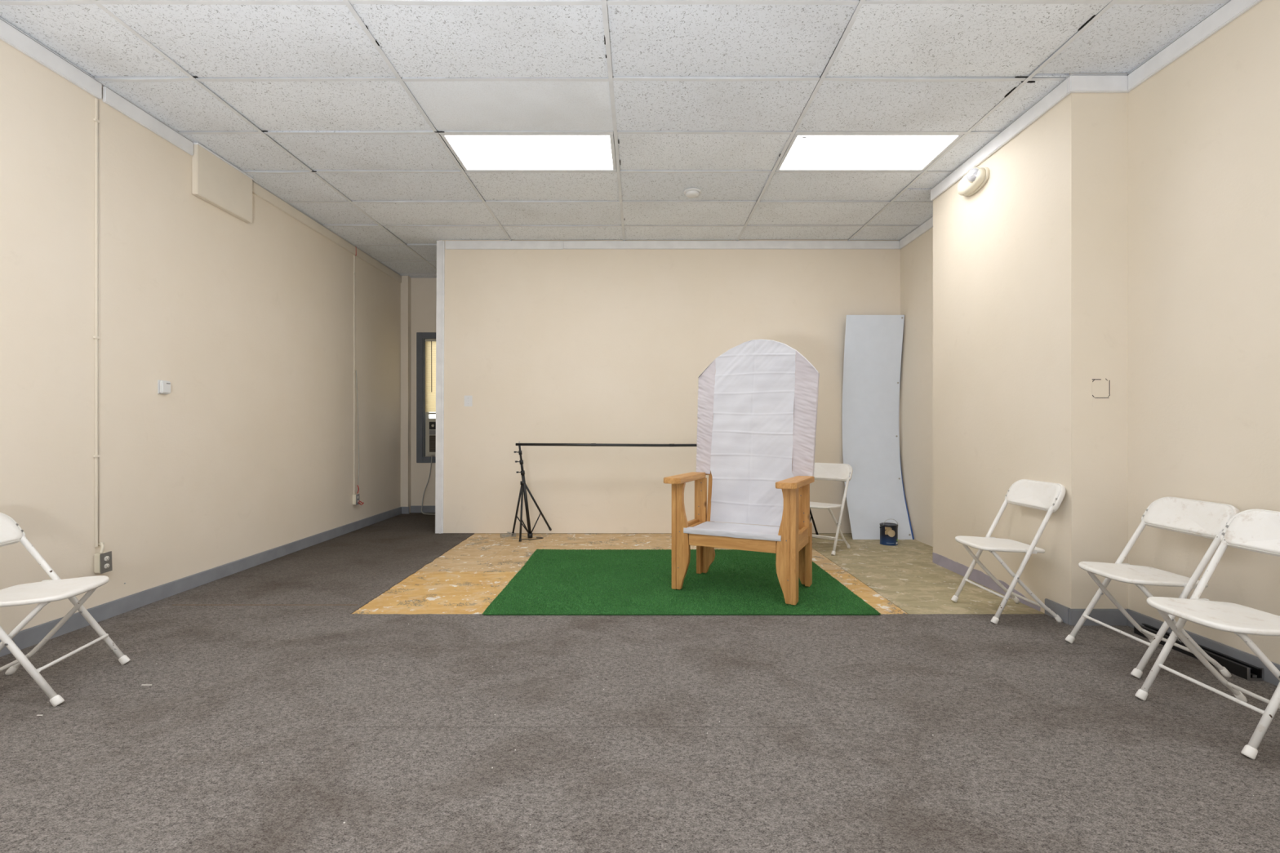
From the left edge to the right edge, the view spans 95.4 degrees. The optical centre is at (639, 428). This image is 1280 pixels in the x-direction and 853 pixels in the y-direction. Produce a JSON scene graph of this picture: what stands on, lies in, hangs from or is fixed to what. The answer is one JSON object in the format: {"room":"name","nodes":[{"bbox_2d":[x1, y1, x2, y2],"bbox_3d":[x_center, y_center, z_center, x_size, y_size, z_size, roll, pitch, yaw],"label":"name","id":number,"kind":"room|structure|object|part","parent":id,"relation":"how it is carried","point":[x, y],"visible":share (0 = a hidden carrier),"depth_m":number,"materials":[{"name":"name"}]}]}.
{"room":"photo studio","nodes":[
{"label":"photo studio","id":0,"kind":"room"},
{"bbox_2d":[0,39,400,635],"bbox_3d":[-3.225,-0.570,2.200,0.120,3.440,11.440,0,0,0],"label":"wall","id":1,"kind":"structure","parent":0,"point":[249,451],"depth_m":3.82,"materials":[{"name":"beige paint"}]},
{"bbox_2d":[0,18,102,98],"bbox_3d":[-3.154,-1.970,0.003,0.022,0.091,6.805,0,0,0],"label":"trim","id":2,"kind":"structure","parent":1,"relation":"attached to","point":[9,34],"depth_m":3.10,"materials":[{"name":"white paint"}]},
{"bbox_2d":[93,97,104,553],"bbox_3d":[-3.146,-0.597,3.393,0.039,2.647,0.049,0,0,0],"label":"conduit","id":3,"kind":"object","parent":1,"relation":"attached to","point":[96,337],"depth_m":3.38,"materials":[{"name":"beige plastic"}]},
{"bbox_2d":[93,551,112,573],"bbox_3d":[-3.140,0.782,3.405,0.050,0.118,0.075,0,0,0],"label":"wall outlet","id":4,"kind":"object","parent":1,"relation":"attached to","point":[102,562],"visible":1,"depth_m":3.38,"materials":[{"name":"beige plastic"}]},
{"bbox_3d":[-3.121,0.782,3.405,0.004,0.116,0.072,0,2,0],"label":"plate","id":5,"kind":"part","parent":4,"relation":"part of","materials":[{"name":"grey metal"}]},
{"bbox_2d":[104,555,109,560],"bbox_3d":[-3.117,0.760,3.405,0.003,0.029,0.031,0,0,0],"label":"receptacle","id":6,"kind":"object","parent":4,"relation":"attached to","point":[106,557],"depth_m":3.40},
{"bbox_2d":[104,563,109,568],"bbox_3d":[-3.117,0.804,3.405,0.003,0.029,0.031,0,0,0],"label":"receptacle","id":7,"kind":"object","parent":4,"relation":"attached to","point":[106,565],"depth_m":3.41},
{"bbox_2d":[102,86,193,155],"bbox_3d":[-3.155,-1.970,3.765,0.020,0.091,0.680,0,0,0],"label":"trim","id":8,"kind":"structure","parent":1,"relation":"attached to","point":[110,98],"depth_m":3.71,"materials":[{"name":"white paint"}]},
{"bbox_2d":[157,379,170,394],"bbox_3d":[-3.149,-0.275,3.860,0.031,0.090,0.080,0,0,0],"label":"thermostat","id":9,"kind":"object","parent":1,"relation":"attached to","point":[163,386],"visible":1,"depth_m":3.84,"materials":[{"name":"white plastic"}]},
{"bbox_2d":[0,506,401,657],"bbox_3d":[-3.156,1.081,2.200,0.018,0.098,11.200,0,0,0],"label":"baseboard","id":10,"kind":"structure","parent":1,"relation":"attached to","point":[24,638],"depth_m":3.94,"materials":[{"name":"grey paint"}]},
{"bbox_2d":[191,142,253,222],"bbox_3d":[-3.141,-1.838,4.404,0.048,0.362,0.592,0,0,0],"label":"soffit box","id":11,"kind":"object","parent":1,"relation":"attached to","point":[215,180],"visible":1,"depth_m":4.35,"materials":[{"name":"white paint"}]},
{"bbox_3d":[-3.141,-2.013,4.404,0.048,0.012,0.592,0,0,0],"label":"trim","id":12,"kind":"part","parent":11,"relation":"part of","materials":[{"name":"white paint"}]},
{"bbox_2d":[252,181,401,283],"bbox_3d":[-3.158,-1.970,6.200,0.014,0.091,3.000,0,0,0],"label":"trim","id":13,"kind":"structure","parent":1,"relation":"attached to","point":[258,190],"depth_m":5.70,"materials":[{"name":"beige paint"}]},
{"bbox_2d":[352,493,359,505],"bbox_3d":[-3.140,0.782,6.440,0.050,0.116,0.072,0,0,0],"label":"wall outlet","id":14,"kind":"object","parent":1,"relation":"attached to","point":[356,496],"visible":1,"depth_m":6.41,"materials":[{"name":"beige plastic"}]},
{"bbox_3d":[-3.121,0.782,6.440,0.004,0.116,0.072,0,0,0],"label":"plate","id":15,"kind":"part","parent":14,"relation":"part of","materials":[{"name":"beige plastic"}]},
{"bbox_2d":[353,246,364,505],"bbox_3d":[-3.127,-0.585,6.478,0.075,2.869,0.108,0,0,0],"label":"conduit","id":16,"kind":"object","parent":1,"relation":"attached to","point":[354,273],"depth_m":6.44,"materials":[{"name":"beige metal"}]},
{"bbox_2d":[400,275,410,513],"bbox_3d":[-3.116,-0.570,7.750,0.097,3.440,0.100,0,0,0],"label":"wall","id":17,"kind":"structure","parent":0,"point":[406,280],"depth_m":7.70,"materials":[{"name":"beige paint"}]},
{"bbox_2d":[401,506,408,514],"bbox_3d":[-3.099,1.081,7.691,0.097,0.098,0.018,0,0,0],"label":"baseboard","id":18,"kind":"structure","parent":17,"relation":"attached to","point":[405,510],"depth_m":7.68,"materials":[{"name":"blue paint"}]},
{"bbox_2d":[410,276,436,506],"bbox_3d":[-1.083,-0.570,7.860,4.165,3.440,0.120,0,0,0],"label":"wall","id":19,"kind":"structure","parent":0,"point":[423,290],"depth_m":7.80,"materials":[{"name":"beige paint"}]},
{"bbox_2d":[410,506,435,512],"bbox_3d":[-1.084,1.081,7.792,3.968,0.098,0.016,0,0,0],"label":"baseboard","id":20,"kind":"structure","parent":19,"relation":"attached to","point":[413,508],"depth_m":7.78,"materials":[{"name":"blue paint"}]},
{"bbox_2d":[416,332,435,462],"bbox_3d":[-2.553,-0.415,7.850,0.869,1.744,0.140,0,0,0],"label":"window","id":21,"kind":"structure","parent":19,"relation":"in","point":[421,417],"depth_m":7.78,"materials":[{"name":"grey paint"}]},
{"bbox_2d":[421,418,435,515],"bbox_3d":[-2.526,0.495,7.827,0.732,1.260,0.486,0,0,0],"label":"air conditioner","id":22,"kind":"object","parent":21,"relation":"attached to","point":[430,423],"visible":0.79,"depth_m":7.72,"materials":[{"name":"beige plastic"}]},
{"bbox_3d":[-2.604,0.737,7.623,0.600,0.776,0.144,0,0,19],"label":"power cord","id":23,"kind":"part","parent":22,"relation":"part of","materials":[{"name":"grey rubber"}]},
{"bbox_3d":[-2.500,0.107,7.895,0.680,0.485,0.350,0,0,0],"label":"casing","id":24,"kind":"part","parent":22,"relation":"part of","materials":[{"name":"beige plastic"}]},
{"bbox_3d":[-2.485,-0.040,7.714,0.610,0.100,0.012,0,0,0],"label":"control panel","id":25,"kind":"part","parent":22,"relation":"part of","materials":[{"name":"plastic"}]},
{"bbox_2d":[424,338,435,413],"bbox_3d":[-2.553,-0.699,7.819,0.665,1.008,0.051,0,0,0],"label":"window blind","id":26,"kind":"object","parent":21,"relation":"attached to","point":[430,344],"visible":0.26,"depth_m":7.82,"materials":[{"name":"beige fabric"}]},
{"bbox_3d":[-2.553,-1.189,7.826,0.665,0.028,0.036,0,0,0],"label":"head rail","id":27,"kind":"part","parent":26,"relation":"part of","materials":[{"name":"beige plastic"}]},
{"bbox_3d":[-2.553,-0.415,7.870,0.681,1.580,0.040,0,0,0],"label":"sash","id":28,"kind":"part","parent":21,"relation":"part of","materials":[{"name":"white paint"}]},
{"bbox_2d":[0,0,1231,277],"bbox_3d":[-0.182,-2.151,2.200,6.205,0.278,11.440,0,0,0],"label":"ceiling","id":29,"kind":"structure","parent":0,"point":[340,110],"depth_m":3.46,"materials":[{"name":"white tile"}]},
{"bbox_2d":[440,131,616,171],"bbox_3d":[-0.780,-2.061,4.284,1.192,0.075,0.582,0,0,0],"label":"ceiling light","id":30,"kind":"object","parent":29,"relation":"attached to","point":[473,152],"visible":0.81,"depth_m":4.29,"materials":[{"name":"white plastic"}]},
{"bbox_2d":[684,187,701,198],"bbox_3d":[0.447,-2.003,4.960,0.148,0.042,0.148,0,0,0],"label":"smoke detector","id":31,"kind":"object","parent":29,"relation":"attached to","point":[691,193],"visible":1,"depth_m":4.92,"materials":[{"name":"white plastic"}]},
{"bbox_2d":[775,133,964,171],"bbox_3d":[1.645,-2.061,4.284,1.162,0.075,0.582,0,0,0],"label":"ceiling light","id":32,"kind":"object","parent":29,"relation":"attached to","point":[850,152],"visible":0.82,"depth_m":4.26,"materials":[{"name":"white plastic"}]},
{"bbox_2d":[0,512,1279,852],"bbox_3d":[-0.182,1.186,2.200,6.205,0.128,11.440,0,0,0],"label":"floor","id":33,"kind":"structure","parent":0,"point":[820,743],"depth_m":2.18,"materials":[{"name":"grey brown carpet"},{"name":"tan plywood"},{"name":"green artificial turf"}]},
{"bbox_2d":[0,512,130,706],"bbox_3d":[-2.660,0.749,2.518,0.544,0.760,0.464,0,0,-13],"label":"folding chair","id":34,"kind":"object","parent":33,"relation":"on","point":[45,592],"visible":1,"depth_m":2.60,"materials":[{"name":"white plastic"}]},
{"bbox_3d":[-2.860,0.448,2.472,0.132,0.158,0.458,0,0,-13],"label":"backrest","id":35,"kind":"part","parent":34,"relation":"part of","materials":[{"name":"white plastic"}]},
{"bbox_3d":[-2.615,0.907,2.344,0.381,0.412,0.028,0,0,-17],"label":"leg","id":36,"kind":"part","parent":34,"relation":"part of","materials":[{"name":"white metal"}]},
{"bbox_3d":[-2.596,0.755,2.319,0.475,0.703,0.024,0,0,-12],"label":"leg","id":37,"kind":"part","parent":34,"relation":"part of","materials":[{"name":"white metal"}]},
{"bbox_3d":[-2.616,0.710,2.529,0.382,0.037,0.406,0,0,-13],"label":"seat","id":38,"kind":"part","parent":34,"relation":"part of","materials":[{"name":"white plastic"}]},
{"bbox_3d":[-2.696,0.907,2.695,0.381,0.412,0.028,0,0,-9],"label":"leg","id":39,"kind":"part","parent":34,"relation":"part of","materials":[{"name":"white metal"}]},
{"bbox_3d":[-2.689,0.755,2.726,0.475,0.703,0.024,0,0,-14],"label":"leg","id":40,"kind":"part","parent":34,"relation":"part of","materials":[{"name":"white metal"}]},
{"bbox_2d":[500,532,541,537],"bbox_3d":[-1.244,1.105,6.051,0.412,0.048,0.102,0,0,0],"label":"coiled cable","id":41,"kind":"object","parent":33,"relation":"on","point":[510,533],"visible":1,"depth_m":6.05,"materials":[{"name":"plastic"}]},
{"bbox_2d":[522,537,542,540],"bbox_3d":[-1.097,1.125,5.949,0.231,0.008,0.075,0,0,-36],"label":"wire","id":42,"kind":"object","parent":33,"relation":"on","point":[536,537],"visible":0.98,"depth_m":5.93,"materials":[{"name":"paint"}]},
{"bbox_2d":[2,618,1253,835],"bbox_3d":[-0.151,1.122,2.526,5.479,0.003,1.838,0,0,0],"label":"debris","id":43,"kind":"object","parent":33,"relation":"on","point":[421,619],"visible":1,"depth_m":2.40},
{"bbox_2d":[511,441,818,542],"bbox_3d":[0.265,0.626,5.970,3.223,0.993,0.483,0,0,0],"label":"stand","id":44,"kind":"object","parent":33,"relation":"on","point":[523,488],"visible":0.56,"depth_m":5.93,"materials":[{"name":"black paint"}]},
{"bbox_3d":[-1.270,0.837,6.031,0.021,0.570,0.209,0,0,-43],"label":"leg","id":45,"kind":"part","parent":44,"relation":"part of","materials":[{"name":"black paint"}]},
{"bbox_3d":[-1.191,0.837,5.853,0.020,0.570,0.205,0,0,-4],"label":"leg","id":46,"kind":"part","parent":44,"relation":"part of","materials":[{"name":"black paint"}]},
{"bbox_3d":[-1.068,0.818,6.083,0.349,0.536,0.021,0,0,-45],"label":"leg","id":47,"kind":"part","parent":44,"relation":"part of","materials":[{"name":"black paint"}]},
{"bbox_3d":[1.760,0.837,6.046,0.275,0.571,0.021,0,0,-35],"label":"leg","id":48,"kind":"part","parent":44,"relation":"part of","materials":[{"name":"black paint"}]},
{"bbox_2d":[482,549,881,615],"bbox_3d":[0.250,1.114,4.435,2.411,0.019,1.880,0,0,0],"label":"mat","id":49,"kind":"object","parent":33,"relation":"on","point":[552,582],"visible":0.83,"depth_m":4.05,"materials":[{"name":"green carpet"}]},
{"bbox_2d":[663,339,819,604],"bbox_3d":[0.728,0.215,4.106,0.926,1.790,0.809,0,0,27],"label":"wooden throne","id":50,"kind":"object","parent":49,"relation":"on","point":[757,400],"visible":1,"depth_m":4.26,"materials":[{"name":"brown wood"}]},
{"bbox_3d":[0.254,0.742,4.067,0.034,0.735,0.094,0,0,27],"label":"post","id":51,"kind":"part","parent":50,"relation":"part of","materials":[{"name":"brown wood"}]},
{"bbox_3d":[0.354,0.740,4.264,0.035,0.110,0.347,0,0,26],"label":"rail","id":52,"kind":"part","parent":50,"relation":"part of","materials":[{"name":"brown wood"}]},
{"bbox_3d":[0.465,0.889,4.492,0.035,0.440,0.085,0,0,27],"label":"post","id":53,"kind":"part","parent":50,"relation":"part of","materials":[{"name":"brown wood"}]},
{"bbox_3d":[0.698,0.702,4.045,0.666,0.050,0.464,0,0,27],"label":"seat","id":54,"kind":"part","parent":50,"relation":"part of","materials":[{"name":"white fabric"}]},
{"bbox_3d":[0.983,0.742,3.704,0.034,0.735,0.094,0,0,27],"label":"post","id":55,"kind":"part","parent":50,"relation":"part of","materials":[{"name":"brown wood"}]},
{"bbox_3d":[1.080,0.740,3.902,0.035,0.110,0.347,0,0,27],"label":"rail","id":56,"kind":"part","parent":50,"relation":"part of","materials":[{"name":"brown wood"}]},
{"bbox_3d":[1.195,0.889,4.128,0.035,0.440,0.085,0,0,27],"label":"post","id":57,"kind":"part","parent":50,"relation":"part of","materials":[{"name":"brown wood"}]},
{"bbox_2d":[809,462,853,555],"bbox_3d":[1.707,0.735,5.492,0.464,0.800,0.493,0,0,42],"label":"folding chair","id":58,"kind":"object","parent":33,"relation":"on","point":[822,471],"visible":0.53,"depth_m":5.50,"materials":[{"name":"white plastic"}]},
{"bbox_3d":[1.669,0.716,5.451,0.406,0.037,0.382,0,0,42],"label":"seat","id":59,"kind":"part","parent":58,"relation":"part of","materials":[{"name":"white plastic"}]},
{"bbox_3d":[1.831,0.417,5.630,0.458,0.164,0.122,0,0,42],"label":"backrest","id":60,"kind":"part","parent":58,"relation":"part of","materials":[{"name":"white plastic"}]},
{"bbox_3d":[1.835,0.913,5.366,0.396,0.412,0.028,0,0,-44],"label":"leg","id":61,"kind":"part","parent":58,"relation":"part of","materials":[{"name":"white metal"}]},
{"bbox_3d":[1.855,0.743,5.346,0.024,0.738,0.414,0,0,40],"label":"leg","id":62,"kind":"part","parent":58,"relation":"part of","materials":[{"name":"white metal"}]},
{"bbox_2d":[842,315,914,539],"bbox_3d":[2.481,-0.033,6.088,0.628,2.325,0.317,0,0,0],"label":"panel","id":63,"kind":"object","parent":33,"relation":"on","point":[872,363],"visible":0.97,"depth_m":6.19,"materials":[{"name":"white plastic"}]},
{"bbox_2d":[879,519,897,546],"bbox_3d":[2.435,1.003,5.700,0.176,0.254,0.168,0,0,0],"label":"paint can","id":64,"kind":"object","parent":33,"relation":"on","point":[888,531],"visible":1,"depth_m":5.64,"materials":[{"name":"metal"}]},
{"bbox_3d":[2.435,0.936,5.700,0.168,0.007,0.168,0,0,0],"label":"lid","id":65,"kind":"part","parent":64,"relation":"part of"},
{"bbox_2d":[951,479,1066,624],"bbox_3d":[2.247,0.727,3.575,0.490,0.806,0.464,0,0,0],"label":"folding chair","id":66,"kind":"object","parent":33,"relation":"on","point":[1037,495],"visible":1,"depth_m":3.52,"materials":[{"name":"white plastic"}]},
{"bbox_3d":[2.243,0.735,3.784,0.403,0.744,0.024,0,0,2],"label":"leg","id":67,"kind":"part","parent":66,"relation":"part of","materials":[{"name":"white metal"}]},
{"bbox_3d":[2.243,0.908,3.755,0.398,0.412,0.028,0,0,-4],"label":"leg","id":68,"kind":"part","parent":66,"relation":"part of","materials":[{"name":"white metal"}]},
{"bbox_3d":[2.194,0.711,3.575,0.382,0.037,0.406,0,0,0],"label":"seat","id":69,"kind":"part","parent":66,"relation":"part of","materials":[{"name":"white plastic"}]},
{"bbox_3d":[2.243,0.908,3.395,0.398,0.412,0.028,0,0,4],"label":"leg","id":70,"kind":"part","parent":66,"relation":"part of","materials":[{"name":"white metal"}]},
{"bbox_3d":[2.243,0.735,3.366,0.403,0.744,0.024,0,0,-2],"label":"leg","id":71,"kind":"part","parent":66,"relation":"part of","materials":[{"name":"white metal"}]},
{"bbox_3d":[2.433,0.406,3.575,0.120,0.164,0.458,0,0,0],"label":"backrest","id":72,"kind":"part","parent":66,"relation":"part of","materials":[{"name":"white plastic"}]},
{"bbox_2d":[1065,497,1239,679],"bbox_3d":[2.486,0.739,2.837,0.512,0.780,0.464,0,0,2],"label":"folding chair","id":73,"kind":"object","parent":33,"relation":"on","point":[1205,519],"visible":0.94,"depth_m":2.81,"materials":[{"name":"white plastic"}]},
{"bbox_3d":[2.476,0.746,3.046,0.446,0.721,0.024,0,0,3],"label":"leg","id":74,"kind":"part","parent":73,"relation":"part of","materials":[{"name":"white metal"}]},
{"bbox_3d":[2.482,0.907,3.017,0.388,0.412,0.028,0,0,-2],"label":"leg","id":75,"kind":"part","parent":73,"relation":"part of","materials":[{"name":"white metal"}]},
{"bbox_3d":[2.431,0.710,2.839,0.382,0.037,0.406,0,0,2],"label":"seat","id":76,"kind":"part","parent":73,"relation":"part of","materials":[{"name":"white plastic"}]},
{"bbox_3d":[2.469,0.907,2.657,0.388,0.412,0.028,0,0,6],"label":"leg","id":77,"kind":"part","parent":73,"relation":"part of","materials":[{"name":"white metal"}]},
{"bbox_3d":[2.461,0.746,2.629,0.446,0.721,0.024,0,0,1],"label":"leg","id":78,"kind":"part","parent":73,"relation":"part of","materials":[{"name":"white metal"}]},
{"bbox_3d":[2.678,0.429,2.830,0.127,0.161,0.458,0,0,2],"label":"backrest","id":79,"kind":"part","parent":73,"relation":"part of","materials":[{"name":"white plastic"}]},
{"bbox_2d":[1133,623,1263,680],"bbox_3d":[2.741,1.085,2.897,0.076,0.077,0.606,0,0,0],"label":"metal rail","id":80,"kind":"object","parent":33,"relation":"on","point":[1242,669],"visible":0.47,"depth_m":2.71,"materials":[{"name":"metal"}]},
{"bbox_2d":[1134,509,1279,759],"bbox_3d":[2.288,0.727,2.205,0.492,0.803,0.464,0,0,0],"label":"folding chair","id":81,"kind":"object","parent":33,"relation":"on","point":[1258,531],"visible":1,"depth_m":2.29,"materials":[{"name":"white plastic"}]},
{"bbox_3d":[2.281,0.735,2.413,0.408,0.741,0.024,0,0,2],"label":"leg","id":82,"kind":"part","parent":81,"relation":"part of","materials":[{"name":"white metal"}]},
{"bbox_3d":[2.282,0.907,2.385,0.397,0.412,0.028,0,0,-4],"label":"leg","id":83,"kind":"part","parent":81,"relation":"part of","materials":[{"name":"white metal"}]},
{"bbox_3d":[2.234,0.710,2.205,0.382,0.037,0.406,0,0,0],"label":"seat","id":84,"kind":"part","parent":81,"relation":"part of","materials":[{"name":"white plastic"}]},
{"bbox_3d":[2.474,0.408,2.205,0.121,0.164,0.458,0,0,0],"label":"backrest","id":85,"kind":"part","parent":81,"relation":"part of","materials":[{"name":"white plastic"}]},
{"bbox_3d":[2.282,0.907,2.025,0.397,0.412,0.028,0,0,4],"label":"leg","id":86,"kind":"part","parent":81,"relation":"part of","materials":[{"name":"white metal"}]},
{"bbox_3d":[2.281,0.735,1.996,0.408,0.741,0.024,0,0,-2],"label":"leg","id":87,"kind":"part","parent":81,"relation":"part of","materials":[{"name":"white metal"}]},
{"bbox_2d":[438,239,900,533],"bbox_3d":[0.317,-0.582,6.325,4.966,3.416,0.120,0,0,0],"label":"wall","id":88,"kind":"structure","parent":0,"point":[608,346],"depth_m":6.26,"materials":[{"name":"beige paint"}]},
{"bbox_2d":[435,240,444,533],"bbox_3d":[-2.149,-0.447,6.253,0.098,3.142,0.024,0,0,0],"label":"trim","id":89,"kind":"structure","parent":88,"relation":"attached to","point":[440,244],"depth_m":6.25,"materials":[{"name":"white paint"}]},
{"bbox_2d":[464,395,472,406],"bbox_3d":[-1.847,-0.298,6.257,0.086,0.116,0.016,0,0,0],"label":"light switch","id":90,"kind":"object","parent":88,"relation":"attached to","point":[468,399],"visible":1,"depth_m":6.26,"materials":[{"name":"white plastic"}]},
{"bbox_2d":[444,240,564,249],"bbox_3d":[-1.455,-1.972,6.255,1.270,0.088,0.020,0,0,0],"label":"trim","id":91,"kind":"structure","parent":88,"relation":"attached to","point":[449,245],"depth_m":6.25,"materials":[{"name":"white paint"}]},
{"bbox_2d":[564,240,899,248],"bbox_3d":[0.991,-1.973,6.254,3.618,0.086,0.022,0,0,0],"label":"trim","id":92,"kind":"structure","parent":88,"relation":"attached to","point":[567,244],"depth_m":6.24,"materials":[{"name":"white paint"}]},
{"bbox_2d":[933,73,1128,613],"bbox_3d":[2.638,-0.570,4.130,0.325,3.440,1.580,0,0,0],"label":"wall","id":93,"kind":"structure","parent":0,"point":[1030,268],"depth_m":3.59,"materials":[{"name":"beige paint"}]},
{"bbox_2d":[956,167,989,195],"bbox_3d":[2.421,-1.815,4.285,0.107,0.156,0.330,0,0,0],"label":"emergency light","id":94,"kind":"object","parent":93,"relation":"attached to","point":[976,178],"visible":1,"depth_m":4.20,"materials":[{"name":"beige plastic"}]},
{"bbox_2d":[932,552,1039,611],"bbox_3d":[2.474,1.082,4.260,0.002,0.096,1.320,0,0,0],"label":"trim","id":95,"kind":"structure","parent":93,"relation":"attached to","point":[978,576],"depth_m":4.28,"materials":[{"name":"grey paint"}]},
{"bbox_2d":[930,77,1070,200],"bbox_3d":[2.464,-1.970,4.130,0.022,0.091,1.580,0,0,0],"label":"trim","id":96,"kind":"structure","parent":93,"relation":"attached to","point":[1060,91],"depth_m":3.90,"materials":[{"name":"white paint"}]},
{"bbox_2d":[1044,598,1070,624],"bbox_3d":[2.466,1.081,3.440,0.018,0.098,0.200,0,0,0],"label":"baseboard","id":97,"kind":"structure","parent":93,"relation":"attached to","point":[1061,611],"depth_m":3.42,"materials":[{"name":"grey rubber"}]},
{"bbox_2d":[1068,608,1127,626],"bbox_3d":[2.619,1.081,3.331,0.325,0.098,0.018,0,0,0],"label":"baseboard","id":98,"kind":"structure","parent":93,"relation":"attached to","point":[1112,617],"depth_m":3.32,"materials":[{"name":"grey rubber"}]},
{"bbox_2d":[1068,75,1129,93],"bbox_3d":[2.627,-1.970,3.329,0.347,0.091,0.022,0,0,0],"label":"trim","id":99,"kind":"structure","parent":93,"relation":"attached to","point":[1077,83],"depth_m":3.32,"materials":[{"name":"white paint"}]},
{"bbox_2d":[1091,377,1115,406],"bbox_3d":[2.661,-0.207,3.339,0.140,0.164,0.002,0,0,0],"label":"wall plate","id":100,"kind":"object","parent":93,"relation":"attached to","point":[1103,394],"depth_m":3.34,"materials":[{"name":"beige paint"}]},
{"bbox_2d":[900,0,1279,664],"bbox_3d":[2.860,-0.570,1.433,0.120,3.440,9.905,0,0,0],"label":"wall","id":101,"kind":"structure","parent":0,"point":[1204,129],"depth_m":2.91,"materials":[{"name":"beige paint"}]},
{"bbox_2d":[899,217,933,248],"bbox_3d":[2.790,-1.970,5.582,0.020,0.091,1.323,0,0,0],"label":"trim","id":102,"kind":"structure","parent":101,"relation":"attached to","point":[928,224],"depth_m":5.85,"materials":[{"name":"white paint"}]},
{"bbox_2d":[1128,0,1262,90],"bbox_3d":[2.789,-1.970,-0.041,0.022,0.091,6.718,0,0,0],"label":"trim","id":103,"kind":"structure","parent":101,"relation":"attached to","point":[1232,10],"depth_m":2.94,"materials":[{"name":"white paint"}]},
{"bbox_2d":[1126,608,1279,686],"bbox_3d":[2.791,1.081,-0.030,0.018,0.098,6.740,0,0,0],"label":"baseboard","id":104,"kind":"structure","parent":101,"relation":"attached to","point":[1140,619],"depth_m":2.80,"materials":[{"name":"blue paint"}]}
]}

